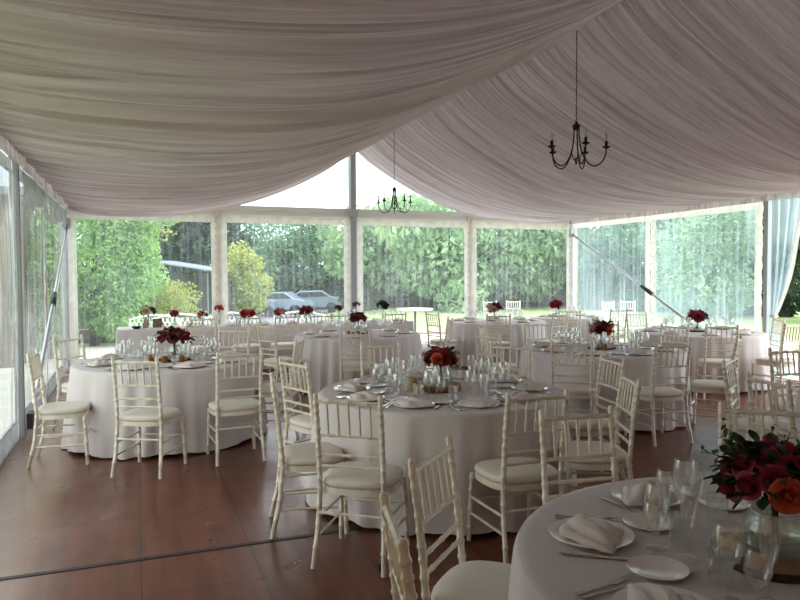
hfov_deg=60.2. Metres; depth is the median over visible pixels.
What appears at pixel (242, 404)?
seat cushion
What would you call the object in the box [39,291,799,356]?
ground
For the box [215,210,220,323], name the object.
post
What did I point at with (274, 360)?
seat cushion
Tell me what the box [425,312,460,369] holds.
chair
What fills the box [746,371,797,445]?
chair
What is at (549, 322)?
chair
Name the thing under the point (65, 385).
seat cushion
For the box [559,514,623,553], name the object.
napkin
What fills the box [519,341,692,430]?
tablecloth
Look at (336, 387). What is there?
dinner plate
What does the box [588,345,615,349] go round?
wood slice
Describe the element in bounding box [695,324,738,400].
chair
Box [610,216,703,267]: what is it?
tree
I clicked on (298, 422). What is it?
seat cushion
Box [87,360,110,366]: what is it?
napkin
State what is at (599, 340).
napkin
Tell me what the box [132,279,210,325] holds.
shrub
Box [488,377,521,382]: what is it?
dinner plate
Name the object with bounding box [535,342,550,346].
napkin
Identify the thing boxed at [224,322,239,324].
napkin
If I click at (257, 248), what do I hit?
tree
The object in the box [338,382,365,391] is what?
napkin
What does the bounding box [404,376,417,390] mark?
candle
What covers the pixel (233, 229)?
tree
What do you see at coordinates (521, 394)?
napkin
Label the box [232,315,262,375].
chair
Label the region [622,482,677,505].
napkin
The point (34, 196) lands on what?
curtain
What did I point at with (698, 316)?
flower bouquet
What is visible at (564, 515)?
fork
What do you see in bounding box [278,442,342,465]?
seat cushion
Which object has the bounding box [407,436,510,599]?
chair
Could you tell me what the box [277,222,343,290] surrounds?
tree
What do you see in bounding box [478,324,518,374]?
chair
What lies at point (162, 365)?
bread plate
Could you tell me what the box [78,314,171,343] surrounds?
stone steps
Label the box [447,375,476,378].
dinner plate
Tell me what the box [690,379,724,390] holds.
seat cushion
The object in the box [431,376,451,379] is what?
bread plate
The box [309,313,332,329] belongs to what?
chair
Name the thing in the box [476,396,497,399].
bread plate
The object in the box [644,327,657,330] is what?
napkin
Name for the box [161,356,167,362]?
jar
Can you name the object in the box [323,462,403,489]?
seat cushion
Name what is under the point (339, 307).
flower bouquet
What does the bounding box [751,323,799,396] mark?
chair
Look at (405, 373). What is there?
napkin
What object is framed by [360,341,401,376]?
chair
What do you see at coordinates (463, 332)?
tablecloth
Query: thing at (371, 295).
hedge
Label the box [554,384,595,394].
seat cushion
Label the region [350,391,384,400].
napkin
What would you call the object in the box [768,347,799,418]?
chair
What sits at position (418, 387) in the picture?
jar
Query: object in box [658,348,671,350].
napkin
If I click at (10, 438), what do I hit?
window
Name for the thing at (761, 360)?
seat cushion
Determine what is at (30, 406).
window
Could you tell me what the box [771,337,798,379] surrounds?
path
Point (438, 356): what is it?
flower bouquet
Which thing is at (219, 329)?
chair
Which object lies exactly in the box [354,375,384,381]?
napkin
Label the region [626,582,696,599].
napkin
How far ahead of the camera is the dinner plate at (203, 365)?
6.34 m
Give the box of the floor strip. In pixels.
[0,526,365,580]
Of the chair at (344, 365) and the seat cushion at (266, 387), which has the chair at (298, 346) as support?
the seat cushion at (266, 387)
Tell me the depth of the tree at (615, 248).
34.06 m
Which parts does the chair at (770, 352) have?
leg, crest rail, rail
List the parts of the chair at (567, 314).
leg, leg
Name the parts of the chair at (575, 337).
leg, leg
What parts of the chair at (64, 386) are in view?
leg, crest rail, rail, leg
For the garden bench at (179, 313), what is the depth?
15.88 m
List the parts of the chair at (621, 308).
leg, leg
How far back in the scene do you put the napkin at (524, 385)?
5.07 m
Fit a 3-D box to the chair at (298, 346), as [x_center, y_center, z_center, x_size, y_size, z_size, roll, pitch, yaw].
[-1.233,0.876,7.036,0.490,0.975,0.452,0,2,3]
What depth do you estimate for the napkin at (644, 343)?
8.07 m
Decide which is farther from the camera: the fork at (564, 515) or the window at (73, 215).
the window at (73, 215)
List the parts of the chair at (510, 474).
leg, leg, seat frame, leg, rail, rail, rail, crest rail, leg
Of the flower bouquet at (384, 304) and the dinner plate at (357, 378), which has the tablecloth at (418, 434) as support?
the dinner plate at (357, 378)
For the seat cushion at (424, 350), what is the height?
0.058 m
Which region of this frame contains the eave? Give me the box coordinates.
[0,148,56,201]
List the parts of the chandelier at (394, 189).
arm, arm, arm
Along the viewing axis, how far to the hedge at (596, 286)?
31.67 m
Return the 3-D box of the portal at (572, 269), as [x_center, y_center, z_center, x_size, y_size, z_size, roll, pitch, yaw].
[-0.918,-1.312,13.284,10.080,4.870,0.120,-1,2,-21]
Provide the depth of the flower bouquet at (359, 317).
9.95 m
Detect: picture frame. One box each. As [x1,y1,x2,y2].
[143,319,148,327]
[153,318,161,327]
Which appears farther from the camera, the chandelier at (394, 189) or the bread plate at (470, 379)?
the chandelier at (394, 189)
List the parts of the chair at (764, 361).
leg, seat frame, leg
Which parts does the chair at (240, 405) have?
leg, leg, seat frame, rail, crest rail, rail, rail, leg, leg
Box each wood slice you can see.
[159,356,190,361]
[351,331,367,333]
[423,380,460,392]
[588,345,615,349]
[686,329,707,331]
[711,531,799,583]
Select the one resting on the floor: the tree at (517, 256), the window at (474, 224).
the window at (474, 224)
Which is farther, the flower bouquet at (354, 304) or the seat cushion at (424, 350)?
the flower bouquet at (354, 304)
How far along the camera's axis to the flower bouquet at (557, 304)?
13.68 m
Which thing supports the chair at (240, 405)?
on the floor
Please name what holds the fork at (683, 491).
on the tablecloth at (538, 570)
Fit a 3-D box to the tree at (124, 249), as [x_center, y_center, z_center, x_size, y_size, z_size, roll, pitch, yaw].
[-7.341,-1.272,16.772,4.582,5.979,3.513,0,2,13]
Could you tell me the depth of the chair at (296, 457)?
4.27 m
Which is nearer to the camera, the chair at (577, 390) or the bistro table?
the chair at (577, 390)
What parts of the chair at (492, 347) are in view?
leg, rail, crest rail, leg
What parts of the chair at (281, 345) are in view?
leg, seat frame, leg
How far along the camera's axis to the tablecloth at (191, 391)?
6.20 m
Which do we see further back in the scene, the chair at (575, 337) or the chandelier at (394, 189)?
the chair at (575, 337)
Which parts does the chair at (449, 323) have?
leg, leg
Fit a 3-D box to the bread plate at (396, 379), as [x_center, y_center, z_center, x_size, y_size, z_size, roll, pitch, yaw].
[0.025,0.646,5.555,0.172,0.013,0.172,1,3,36]
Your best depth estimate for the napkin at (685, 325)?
10.75 m
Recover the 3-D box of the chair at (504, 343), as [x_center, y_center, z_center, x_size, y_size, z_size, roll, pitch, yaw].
[1.618,0.699,11.390,0.452,0.975,0.489,0,2,6]
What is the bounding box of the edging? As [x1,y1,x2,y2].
[418,332,444,333]
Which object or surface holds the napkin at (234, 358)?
on the dinner plate
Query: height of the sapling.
2.196 m
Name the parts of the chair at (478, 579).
leg, crest rail, rail, rail, rail, leg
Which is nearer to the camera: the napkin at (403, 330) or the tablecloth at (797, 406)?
the tablecloth at (797, 406)
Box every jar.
[148,355,154,360]
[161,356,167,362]
[178,355,184,361]
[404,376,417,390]
[413,382,423,394]
[602,345,607,350]
[717,531,744,563]
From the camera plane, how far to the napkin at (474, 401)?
4.45 m
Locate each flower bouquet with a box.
[140,304,156,324]
[154,322,197,354]
[169,309,179,324]
[196,311,207,323]
[214,304,225,321]
[239,304,256,322]
[272,307,284,321]
[296,305,313,320]
[333,304,342,318]
[347,309,369,328]
[352,302,360,307]
[375,300,389,317]
[422,341,459,379]
[485,302,503,315]
[548,299,563,313]
[587,317,616,343]
[685,308,710,327]
[699,418,799,545]
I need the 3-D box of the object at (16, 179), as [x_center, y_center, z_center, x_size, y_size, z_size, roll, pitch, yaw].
[-3.797,-0.021,6.848,0.080,2.800,0.070,-1,2,-21]
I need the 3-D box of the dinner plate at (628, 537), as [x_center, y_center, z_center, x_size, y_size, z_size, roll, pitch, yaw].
[0.625,0.765,2.253,0.272,0.018,0.272,0,2,17]
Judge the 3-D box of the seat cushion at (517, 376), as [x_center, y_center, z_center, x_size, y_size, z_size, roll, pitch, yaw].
[1.142,0.860,7.638,0.414,0.058,0.442,-2,3,-37]
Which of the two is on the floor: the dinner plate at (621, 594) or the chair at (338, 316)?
the chair at (338, 316)
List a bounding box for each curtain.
[22,171,49,218]
[48,195,66,228]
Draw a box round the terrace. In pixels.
[0,334,444,435]
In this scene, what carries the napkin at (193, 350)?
on the dinner plate
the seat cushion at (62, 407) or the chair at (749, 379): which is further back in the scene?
the seat cushion at (62, 407)
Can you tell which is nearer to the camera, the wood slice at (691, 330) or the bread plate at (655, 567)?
the bread plate at (655, 567)
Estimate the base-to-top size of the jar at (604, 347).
0.062 m
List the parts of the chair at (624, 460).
leg, seat frame, leg, rail, rail, rail, crest rail, leg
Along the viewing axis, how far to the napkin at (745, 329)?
9.96 m
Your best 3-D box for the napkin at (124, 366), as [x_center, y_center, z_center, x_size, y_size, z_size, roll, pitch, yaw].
[-2.440,0.601,6.324,0.224,0.043,0.226,1,2,30]
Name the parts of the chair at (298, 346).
seat frame, leg, leg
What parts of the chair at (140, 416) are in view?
leg, crest rail, rail, rail, rail, leg, seat frame, leg, leg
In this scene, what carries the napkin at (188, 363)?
on the dinner plate at (203, 365)
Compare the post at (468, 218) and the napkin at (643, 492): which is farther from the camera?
the post at (468, 218)
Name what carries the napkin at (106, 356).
on the dinner plate
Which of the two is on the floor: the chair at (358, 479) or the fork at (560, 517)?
the chair at (358, 479)
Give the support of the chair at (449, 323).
on the floor
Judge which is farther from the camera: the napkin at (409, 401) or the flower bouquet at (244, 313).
the flower bouquet at (244, 313)
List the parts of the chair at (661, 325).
leg, rail, crest rail, leg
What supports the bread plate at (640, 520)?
on the tablecloth at (538, 570)
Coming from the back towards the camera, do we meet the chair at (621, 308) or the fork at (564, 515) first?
the chair at (621, 308)
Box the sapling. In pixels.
[148,221,178,243]
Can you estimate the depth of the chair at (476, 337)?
7.54 m
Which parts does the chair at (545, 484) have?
leg, rail, crest rail, rail, rail, leg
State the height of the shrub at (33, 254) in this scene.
3.577 m
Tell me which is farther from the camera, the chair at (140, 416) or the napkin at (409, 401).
the chair at (140, 416)
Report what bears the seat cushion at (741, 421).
on the chair at (730, 379)
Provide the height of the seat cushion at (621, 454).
0.058 m
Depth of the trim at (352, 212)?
13.13 m
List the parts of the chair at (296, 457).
leg, leg, seat frame, leg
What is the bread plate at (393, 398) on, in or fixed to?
on the tablecloth at (418, 434)
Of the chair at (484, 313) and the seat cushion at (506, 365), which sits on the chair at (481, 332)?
the seat cushion at (506, 365)
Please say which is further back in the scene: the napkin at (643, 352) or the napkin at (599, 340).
the napkin at (599, 340)
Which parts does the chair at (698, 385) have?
leg, leg, seat frame, leg, leg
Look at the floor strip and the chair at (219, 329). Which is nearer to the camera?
the floor strip
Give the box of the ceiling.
[0,0,799,221]
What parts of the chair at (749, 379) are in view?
leg, crest rail, rail, rail, leg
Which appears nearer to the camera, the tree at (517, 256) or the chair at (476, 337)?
the chair at (476, 337)
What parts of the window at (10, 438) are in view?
pane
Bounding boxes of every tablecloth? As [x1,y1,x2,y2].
[61,351,267,459]
[115,319,413,368]
[289,329,424,393]
[305,373,577,535]
[446,318,546,366]
[508,476,799,599]
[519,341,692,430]
[530,315,605,340]
[632,327,774,391]
[795,389,799,440]
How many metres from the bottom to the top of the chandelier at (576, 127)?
1.371 m
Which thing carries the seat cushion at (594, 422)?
on the chair at (594, 422)
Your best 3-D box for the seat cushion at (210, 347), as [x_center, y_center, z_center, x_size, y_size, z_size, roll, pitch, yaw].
[-3.122,0.755,10.918,0.442,0.058,0.414,-1,2,-21]
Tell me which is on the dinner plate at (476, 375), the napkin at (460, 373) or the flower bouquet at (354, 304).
the napkin at (460, 373)
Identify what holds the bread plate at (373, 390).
on the tablecloth at (418, 434)
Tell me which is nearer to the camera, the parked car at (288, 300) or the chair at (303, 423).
the chair at (303, 423)
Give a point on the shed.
(203, 282)
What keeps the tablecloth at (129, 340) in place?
on the banquet table
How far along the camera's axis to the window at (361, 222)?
13.66 m
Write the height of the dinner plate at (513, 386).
0.018 m
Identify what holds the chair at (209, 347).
on the floor
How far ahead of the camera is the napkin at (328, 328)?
10.44 m
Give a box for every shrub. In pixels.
[25,191,78,358]
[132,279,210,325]
[209,240,274,322]
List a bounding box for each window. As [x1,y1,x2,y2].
[0,150,18,465]
[19,168,48,428]
[41,194,66,398]
[67,211,219,364]
[219,215,350,323]
[356,218,469,347]
[471,221,571,317]
[573,215,650,327]
[650,202,763,331]
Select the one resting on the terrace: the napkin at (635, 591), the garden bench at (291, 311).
the garden bench at (291, 311)
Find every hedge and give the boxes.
[273,273,343,309]
[336,263,565,310]
[577,259,799,316]
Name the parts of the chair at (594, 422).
seat frame, leg, rail, rail, rail, crest rail, leg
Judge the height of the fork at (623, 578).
0.009 m
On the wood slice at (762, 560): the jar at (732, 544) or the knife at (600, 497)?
the jar at (732, 544)
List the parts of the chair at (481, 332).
leg, leg, seat frame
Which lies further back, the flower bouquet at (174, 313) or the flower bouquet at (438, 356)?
the flower bouquet at (174, 313)
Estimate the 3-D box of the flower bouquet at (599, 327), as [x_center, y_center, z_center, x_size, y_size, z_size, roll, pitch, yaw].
[2.286,0.350,7.880,0.354,0.312,0.322,1,2,29]
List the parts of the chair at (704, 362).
leg, leg, seat frame, rail, rail, crest rail, leg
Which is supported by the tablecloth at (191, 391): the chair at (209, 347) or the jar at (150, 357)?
the jar at (150, 357)
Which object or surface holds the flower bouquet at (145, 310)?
in the bud vase
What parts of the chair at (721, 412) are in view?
leg, crest rail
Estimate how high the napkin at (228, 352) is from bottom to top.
0.043 m
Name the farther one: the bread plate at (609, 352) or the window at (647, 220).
the window at (647, 220)
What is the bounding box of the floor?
[0,363,799,599]
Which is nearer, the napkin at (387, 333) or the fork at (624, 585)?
the fork at (624, 585)
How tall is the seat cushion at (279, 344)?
0.058 m
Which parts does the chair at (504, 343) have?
leg, leg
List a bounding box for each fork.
[555,514,618,519]
[555,516,618,522]
[575,573,635,595]
[580,578,646,598]
[655,481,699,495]
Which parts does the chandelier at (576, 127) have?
arm, arm, chain, arm, arm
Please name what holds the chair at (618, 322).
on the floor
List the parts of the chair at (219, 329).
leg, rail, crest rail, leg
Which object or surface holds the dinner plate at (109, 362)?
on the tablecloth at (191, 391)
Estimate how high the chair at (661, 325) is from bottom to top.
0.975 m
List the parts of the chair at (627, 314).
leg, leg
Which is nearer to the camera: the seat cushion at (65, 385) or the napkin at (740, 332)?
the seat cushion at (65, 385)
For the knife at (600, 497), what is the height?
0.006 m
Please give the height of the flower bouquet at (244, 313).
0.325 m
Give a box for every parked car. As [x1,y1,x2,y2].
[237,298,280,316]
[256,291,314,315]
[285,290,341,312]
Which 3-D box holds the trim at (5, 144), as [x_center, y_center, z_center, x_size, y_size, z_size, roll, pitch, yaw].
[-1.919,-1.195,2.088,0.024,0.142,20.050,-1,2,-21]
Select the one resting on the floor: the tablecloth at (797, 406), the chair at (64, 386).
the chair at (64, 386)
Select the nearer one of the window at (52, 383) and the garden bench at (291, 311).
the window at (52, 383)
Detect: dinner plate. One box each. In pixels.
[83,362,110,366]
[174,365,204,368]
[334,385,369,391]
[346,395,385,401]
[354,378,387,383]
[393,401,434,407]
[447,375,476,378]
[459,401,498,407]
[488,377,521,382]
[511,385,547,390]
[549,517,634,548]
[611,483,686,506]
[612,585,708,599]
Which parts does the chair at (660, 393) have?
leg, leg, seat frame, leg, rail, rail, rail, crest rail, leg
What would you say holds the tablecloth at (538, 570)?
on the round table
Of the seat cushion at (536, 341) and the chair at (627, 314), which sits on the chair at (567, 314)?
the seat cushion at (536, 341)
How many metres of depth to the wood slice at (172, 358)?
6.93 m
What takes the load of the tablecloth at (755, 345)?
on the round table
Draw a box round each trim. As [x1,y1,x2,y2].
[0,134,67,210]
[349,209,357,220]
[571,190,799,223]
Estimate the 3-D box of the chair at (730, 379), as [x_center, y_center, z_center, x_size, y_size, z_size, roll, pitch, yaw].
[2.703,0.928,5.204,0.489,0.975,0.452,1,3,35]
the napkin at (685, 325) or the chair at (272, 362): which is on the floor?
the chair at (272, 362)
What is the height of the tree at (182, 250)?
11.159 m
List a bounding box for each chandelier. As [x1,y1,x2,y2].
[376,137,412,213]
[547,31,610,169]
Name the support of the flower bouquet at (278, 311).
in the bud vase
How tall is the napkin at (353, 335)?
0.043 m
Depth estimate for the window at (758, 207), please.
10.84 m
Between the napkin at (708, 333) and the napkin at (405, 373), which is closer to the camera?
the napkin at (405, 373)
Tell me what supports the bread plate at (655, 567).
on the tablecloth at (538, 570)
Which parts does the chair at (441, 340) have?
leg, leg, seat frame, leg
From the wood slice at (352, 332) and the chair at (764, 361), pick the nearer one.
the chair at (764, 361)
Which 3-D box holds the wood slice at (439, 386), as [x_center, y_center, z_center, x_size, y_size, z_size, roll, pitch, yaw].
[0.302,0.644,5.130,0.302,0.046,0.296,-1,2,-21]
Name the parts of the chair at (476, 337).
leg, crest rail, leg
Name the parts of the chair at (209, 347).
leg, crest rail, leg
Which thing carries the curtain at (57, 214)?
hanging from the eave
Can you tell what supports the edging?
on the ground
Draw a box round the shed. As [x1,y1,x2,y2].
[151,260,235,321]
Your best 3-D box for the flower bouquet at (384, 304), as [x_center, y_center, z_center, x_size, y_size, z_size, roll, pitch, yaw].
[-0.324,0.148,12.919,0.280,0.369,0.267,1,2,27]
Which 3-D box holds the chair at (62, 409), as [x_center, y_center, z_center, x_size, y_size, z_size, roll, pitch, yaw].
[-2.961,0.921,6.030,0.489,0.975,0.452,-1,2,-17]
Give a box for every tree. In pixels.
[37,219,176,350]
[86,221,210,313]
[148,215,257,303]
[229,223,300,292]
[254,232,324,293]
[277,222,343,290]
[317,202,439,296]
[371,191,498,312]
[477,224,579,307]
[559,222,667,279]
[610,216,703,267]
[650,203,763,318]
[688,198,799,294]
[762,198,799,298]
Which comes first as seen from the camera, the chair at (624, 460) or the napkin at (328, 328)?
the chair at (624, 460)
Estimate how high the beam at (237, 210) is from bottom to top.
0.170 m
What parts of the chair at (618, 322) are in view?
leg, leg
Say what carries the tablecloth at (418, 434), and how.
on the round table
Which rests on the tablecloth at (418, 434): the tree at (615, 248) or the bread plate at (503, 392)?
the bread plate at (503, 392)
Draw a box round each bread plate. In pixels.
[127,355,143,357]
[155,364,172,367]
[199,353,215,355]
[199,361,213,363]
[364,389,385,393]
[366,383,388,386]
[385,396,406,400]
[392,378,403,381]
[428,398,452,403]
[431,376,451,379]
[467,378,487,381]
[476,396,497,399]
[493,383,514,387]
[496,390,518,394]
[609,352,624,353]
[622,512,675,530]
[627,555,689,580]
[698,494,748,509]
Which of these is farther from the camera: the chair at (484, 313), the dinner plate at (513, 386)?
the chair at (484, 313)
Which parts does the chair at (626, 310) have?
leg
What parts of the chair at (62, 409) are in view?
leg, leg, seat frame, leg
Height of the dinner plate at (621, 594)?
0.018 m
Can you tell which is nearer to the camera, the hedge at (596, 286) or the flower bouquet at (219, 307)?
the flower bouquet at (219, 307)
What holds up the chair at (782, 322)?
on the floor
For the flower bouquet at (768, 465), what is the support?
in the glass vase
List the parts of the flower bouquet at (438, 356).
stem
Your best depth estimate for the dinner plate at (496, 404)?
4.41 m
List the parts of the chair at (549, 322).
leg, crest rail, rail, leg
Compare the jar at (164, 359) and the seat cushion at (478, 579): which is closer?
the seat cushion at (478, 579)
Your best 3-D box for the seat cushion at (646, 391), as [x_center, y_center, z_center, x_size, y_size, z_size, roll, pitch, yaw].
[2.502,0.889,6.719,0.442,0.058,0.414,-1,2,-16]
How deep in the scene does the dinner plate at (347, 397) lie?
4.67 m
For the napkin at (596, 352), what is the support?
on the dinner plate
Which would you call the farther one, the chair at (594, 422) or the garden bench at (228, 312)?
the garden bench at (228, 312)
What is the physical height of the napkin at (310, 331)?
0.043 m
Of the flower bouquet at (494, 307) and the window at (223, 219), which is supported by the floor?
the window at (223, 219)
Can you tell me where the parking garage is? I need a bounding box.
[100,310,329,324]
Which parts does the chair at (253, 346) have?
leg, seat frame, leg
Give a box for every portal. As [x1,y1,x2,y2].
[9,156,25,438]
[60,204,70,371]
[570,221,573,314]
[762,200,771,341]
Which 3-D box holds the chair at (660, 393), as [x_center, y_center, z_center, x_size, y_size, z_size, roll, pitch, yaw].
[2.509,0.872,6.694,0.452,0.975,0.489,-1,2,-16]
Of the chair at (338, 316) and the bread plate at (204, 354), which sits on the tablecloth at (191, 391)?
the bread plate at (204, 354)
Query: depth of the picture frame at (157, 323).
11.24 m
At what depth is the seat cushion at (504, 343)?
11.23 m
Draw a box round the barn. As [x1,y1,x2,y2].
[0,166,36,367]
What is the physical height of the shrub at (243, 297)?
3.665 m
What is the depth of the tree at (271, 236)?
45.38 m
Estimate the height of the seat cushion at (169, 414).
0.058 m
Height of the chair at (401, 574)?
0.975 m
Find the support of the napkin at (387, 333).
on the dinner plate
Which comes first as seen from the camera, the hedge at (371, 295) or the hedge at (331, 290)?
the hedge at (371, 295)
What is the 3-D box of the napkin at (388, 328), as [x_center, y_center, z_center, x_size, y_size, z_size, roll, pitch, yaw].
[-0.154,0.434,10.499,0.221,0.043,0.227,0,2,13]
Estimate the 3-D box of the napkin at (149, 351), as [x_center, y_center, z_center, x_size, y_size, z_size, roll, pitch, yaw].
[-2.718,0.558,7.509,0.227,0.043,0.222,-1,2,-14]
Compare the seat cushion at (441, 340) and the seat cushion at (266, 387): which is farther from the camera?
the seat cushion at (441, 340)
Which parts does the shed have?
panel, post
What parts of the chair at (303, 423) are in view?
leg, crest rail, rail, rail, rail, seat frame, leg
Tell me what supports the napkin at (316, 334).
on the dinner plate
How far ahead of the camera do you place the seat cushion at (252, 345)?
11.02 m
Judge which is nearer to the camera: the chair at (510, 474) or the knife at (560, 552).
the knife at (560, 552)
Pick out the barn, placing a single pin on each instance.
(6, 310)
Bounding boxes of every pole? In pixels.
[26,218,70,429]
[570,230,695,325]
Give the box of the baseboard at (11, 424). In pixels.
[0,372,54,438]
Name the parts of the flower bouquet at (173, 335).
stem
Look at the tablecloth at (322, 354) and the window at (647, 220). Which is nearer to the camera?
the tablecloth at (322, 354)
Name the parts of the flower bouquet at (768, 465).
stem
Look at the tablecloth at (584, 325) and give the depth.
13.08 m
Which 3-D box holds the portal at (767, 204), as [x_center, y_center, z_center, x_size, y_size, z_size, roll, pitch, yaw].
[0.880,-1.143,8.576,10.070,4.870,0.115,-1,2,-21]
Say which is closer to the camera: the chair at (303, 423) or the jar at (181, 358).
the chair at (303, 423)
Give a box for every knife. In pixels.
[559,551,629,559]
[599,496,637,511]
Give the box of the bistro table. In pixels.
[397,308,432,342]
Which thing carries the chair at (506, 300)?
on the terrace
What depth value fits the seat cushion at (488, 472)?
3.94 m
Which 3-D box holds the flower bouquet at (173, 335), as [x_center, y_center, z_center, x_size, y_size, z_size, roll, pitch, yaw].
[-2.279,0.388,6.985,0.406,0.345,0.449,1,2,25]
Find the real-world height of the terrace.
0.030 m
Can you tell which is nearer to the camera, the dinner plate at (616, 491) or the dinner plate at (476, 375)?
the dinner plate at (616, 491)
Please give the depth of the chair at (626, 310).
12.71 m
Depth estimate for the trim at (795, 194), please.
11.55 m
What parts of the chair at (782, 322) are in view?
leg, leg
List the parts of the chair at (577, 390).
leg, crest rail, rail, rail, rail, seat frame, leg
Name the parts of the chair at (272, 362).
leg, leg, seat frame, leg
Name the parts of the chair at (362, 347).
leg, crest rail, rail, leg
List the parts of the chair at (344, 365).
leg, crest rail, rail, rail, seat frame, leg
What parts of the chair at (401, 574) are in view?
leg, crest rail, rail, leg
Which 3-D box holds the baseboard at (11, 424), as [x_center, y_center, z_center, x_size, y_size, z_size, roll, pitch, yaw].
[-2.079,1.595,2.127,0.140,0.150,20.650,-1,2,-21]
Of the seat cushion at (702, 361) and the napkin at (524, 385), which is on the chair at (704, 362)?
the seat cushion at (702, 361)
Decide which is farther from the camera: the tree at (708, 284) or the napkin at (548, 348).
the tree at (708, 284)
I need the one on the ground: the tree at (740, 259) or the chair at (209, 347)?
the tree at (740, 259)
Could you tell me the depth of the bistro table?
17.20 m
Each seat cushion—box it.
[38,401,90,414]
[61,382,68,388]
[120,407,180,421]
[188,345,214,349]
[208,398,258,411]
[232,343,258,348]
[256,383,297,393]
[263,357,298,363]
[270,342,293,346]
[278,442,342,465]
[290,414,310,429]
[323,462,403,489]
[343,361,373,367]
[422,348,430,353]
[430,338,457,343]
[431,560,510,599]
[474,457,557,484]
[484,362,517,370]
[486,373,525,378]
[489,341,508,345]
[534,339,560,342]
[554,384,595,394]
[557,334,578,338]
[558,441,626,463]
[568,414,608,430]
[596,333,622,336]
[630,386,683,397]
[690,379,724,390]
[697,358,730,365]
[732,417,788,436]
[756,356,796,363]
[779,403,795,411]
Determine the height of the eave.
0.140 m
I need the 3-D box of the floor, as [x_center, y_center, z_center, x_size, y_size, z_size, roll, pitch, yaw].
[2.774,1.506,4.063,10.470,0.100,20.800,-1,2,-21]
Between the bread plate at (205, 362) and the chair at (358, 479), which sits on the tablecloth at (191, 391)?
the bread plate at (205, 362)
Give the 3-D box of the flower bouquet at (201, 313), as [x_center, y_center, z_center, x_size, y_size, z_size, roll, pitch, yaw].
[-3.358,0.295,11.708,0.198,0.230,0.198,0,2,4]
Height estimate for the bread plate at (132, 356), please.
0.013 m
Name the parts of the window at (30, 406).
pane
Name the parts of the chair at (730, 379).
leg, leg, seat frame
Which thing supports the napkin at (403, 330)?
on the dinner plate
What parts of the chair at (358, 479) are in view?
leg, leg, crest rail, rail, rail, rail, seat frame, leg, leg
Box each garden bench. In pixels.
[129,314,182,326]
[151,313,208,325]
[208,312,257,323]
[273,311,325,321]
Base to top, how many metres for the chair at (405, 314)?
0.975 m
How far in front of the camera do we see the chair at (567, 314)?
11.50 m
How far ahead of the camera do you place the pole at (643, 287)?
13.05 m
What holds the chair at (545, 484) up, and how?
on the floor
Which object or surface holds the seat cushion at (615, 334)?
on the chair at (626, 310)
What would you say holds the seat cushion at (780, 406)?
on the chair at (770, 352)
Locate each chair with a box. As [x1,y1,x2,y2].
[26,349,90,468]
[52,334,85,429]
[110,356,187,478]
[188,317,216,350]
[206,349,266,465]
[218,328,249,353]
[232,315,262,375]
[256,337,303,437]
[257,323,303,394]
[269,314,298,374]
[269,372,348,538]
[278,357,313,445]
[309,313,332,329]
[311,393,409,577]
[330,314,352,327]
[340,326,374,381]
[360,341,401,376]
[379,491,417,599]
[384,312,406,329]
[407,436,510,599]
[422,316,453,372]
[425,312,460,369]
[466,388,568,563]
[474,332,525,378]
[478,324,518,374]
[483,301,496,317]
[484,314,510,362]
[489,342,531,379]
[506,300,520,317]
[524,321,551,345]
[534,312,568,343]
[538,405,618,504]
[550,340,595,438]
[557,309,580,340]
[558,370,641,493]
[568,354,625,479]
[588,321,619,341]
[596,308,627,341]
[601,301,623,336]
[619,300,635,333]
[624,341,692,446]
[626,312,647,342]
[659,323,689,353]
[686,335,741,430]
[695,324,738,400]
[717,402,799,471]
[721,354,788,455]
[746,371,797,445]
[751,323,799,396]
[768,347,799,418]
[769,316,785,384]
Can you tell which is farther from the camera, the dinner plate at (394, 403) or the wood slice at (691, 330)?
the wood slice at (691, 330)
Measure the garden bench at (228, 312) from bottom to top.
0.850 m
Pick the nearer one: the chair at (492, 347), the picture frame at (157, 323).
the chair at (492, 347)
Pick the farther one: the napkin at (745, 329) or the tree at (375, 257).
the tree at (375, 257)
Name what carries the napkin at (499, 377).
on the dinner plate at (490, 379)
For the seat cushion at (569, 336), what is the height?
0.058 m
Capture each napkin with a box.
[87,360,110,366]
[99,354,119,359]
[116,364,148,368]
[138,349,161,354]
[173,361,205,366]
[187,348,209,352]
[220,350,240,354]
[220,357,238,361]
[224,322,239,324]
[306,330,319,333]
[314,333,332,335]
[319,327,337,330]
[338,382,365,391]
[347,334,364,336]
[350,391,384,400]
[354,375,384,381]
[381,332,398,335]
[384,327,396,330]
[393,397,434,406]
[396,371,424,377]
[397,329,410,332]
[443,370,476,376]
[457,397,499,406]
[491,374,518,381]
[511,390,536,398]
[516,381,543,390]
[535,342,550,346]
[544,347,563,351]
[558,339,574,342]
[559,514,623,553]
[582,350,608,354]
[594,339,617,342]
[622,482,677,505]
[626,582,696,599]
[629,349,653,354]
[636,341,658,345]
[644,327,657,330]
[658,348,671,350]
[678,324,695,326]
[702,331,719,334]
[733,331,750,333]
[739,328,754,331]

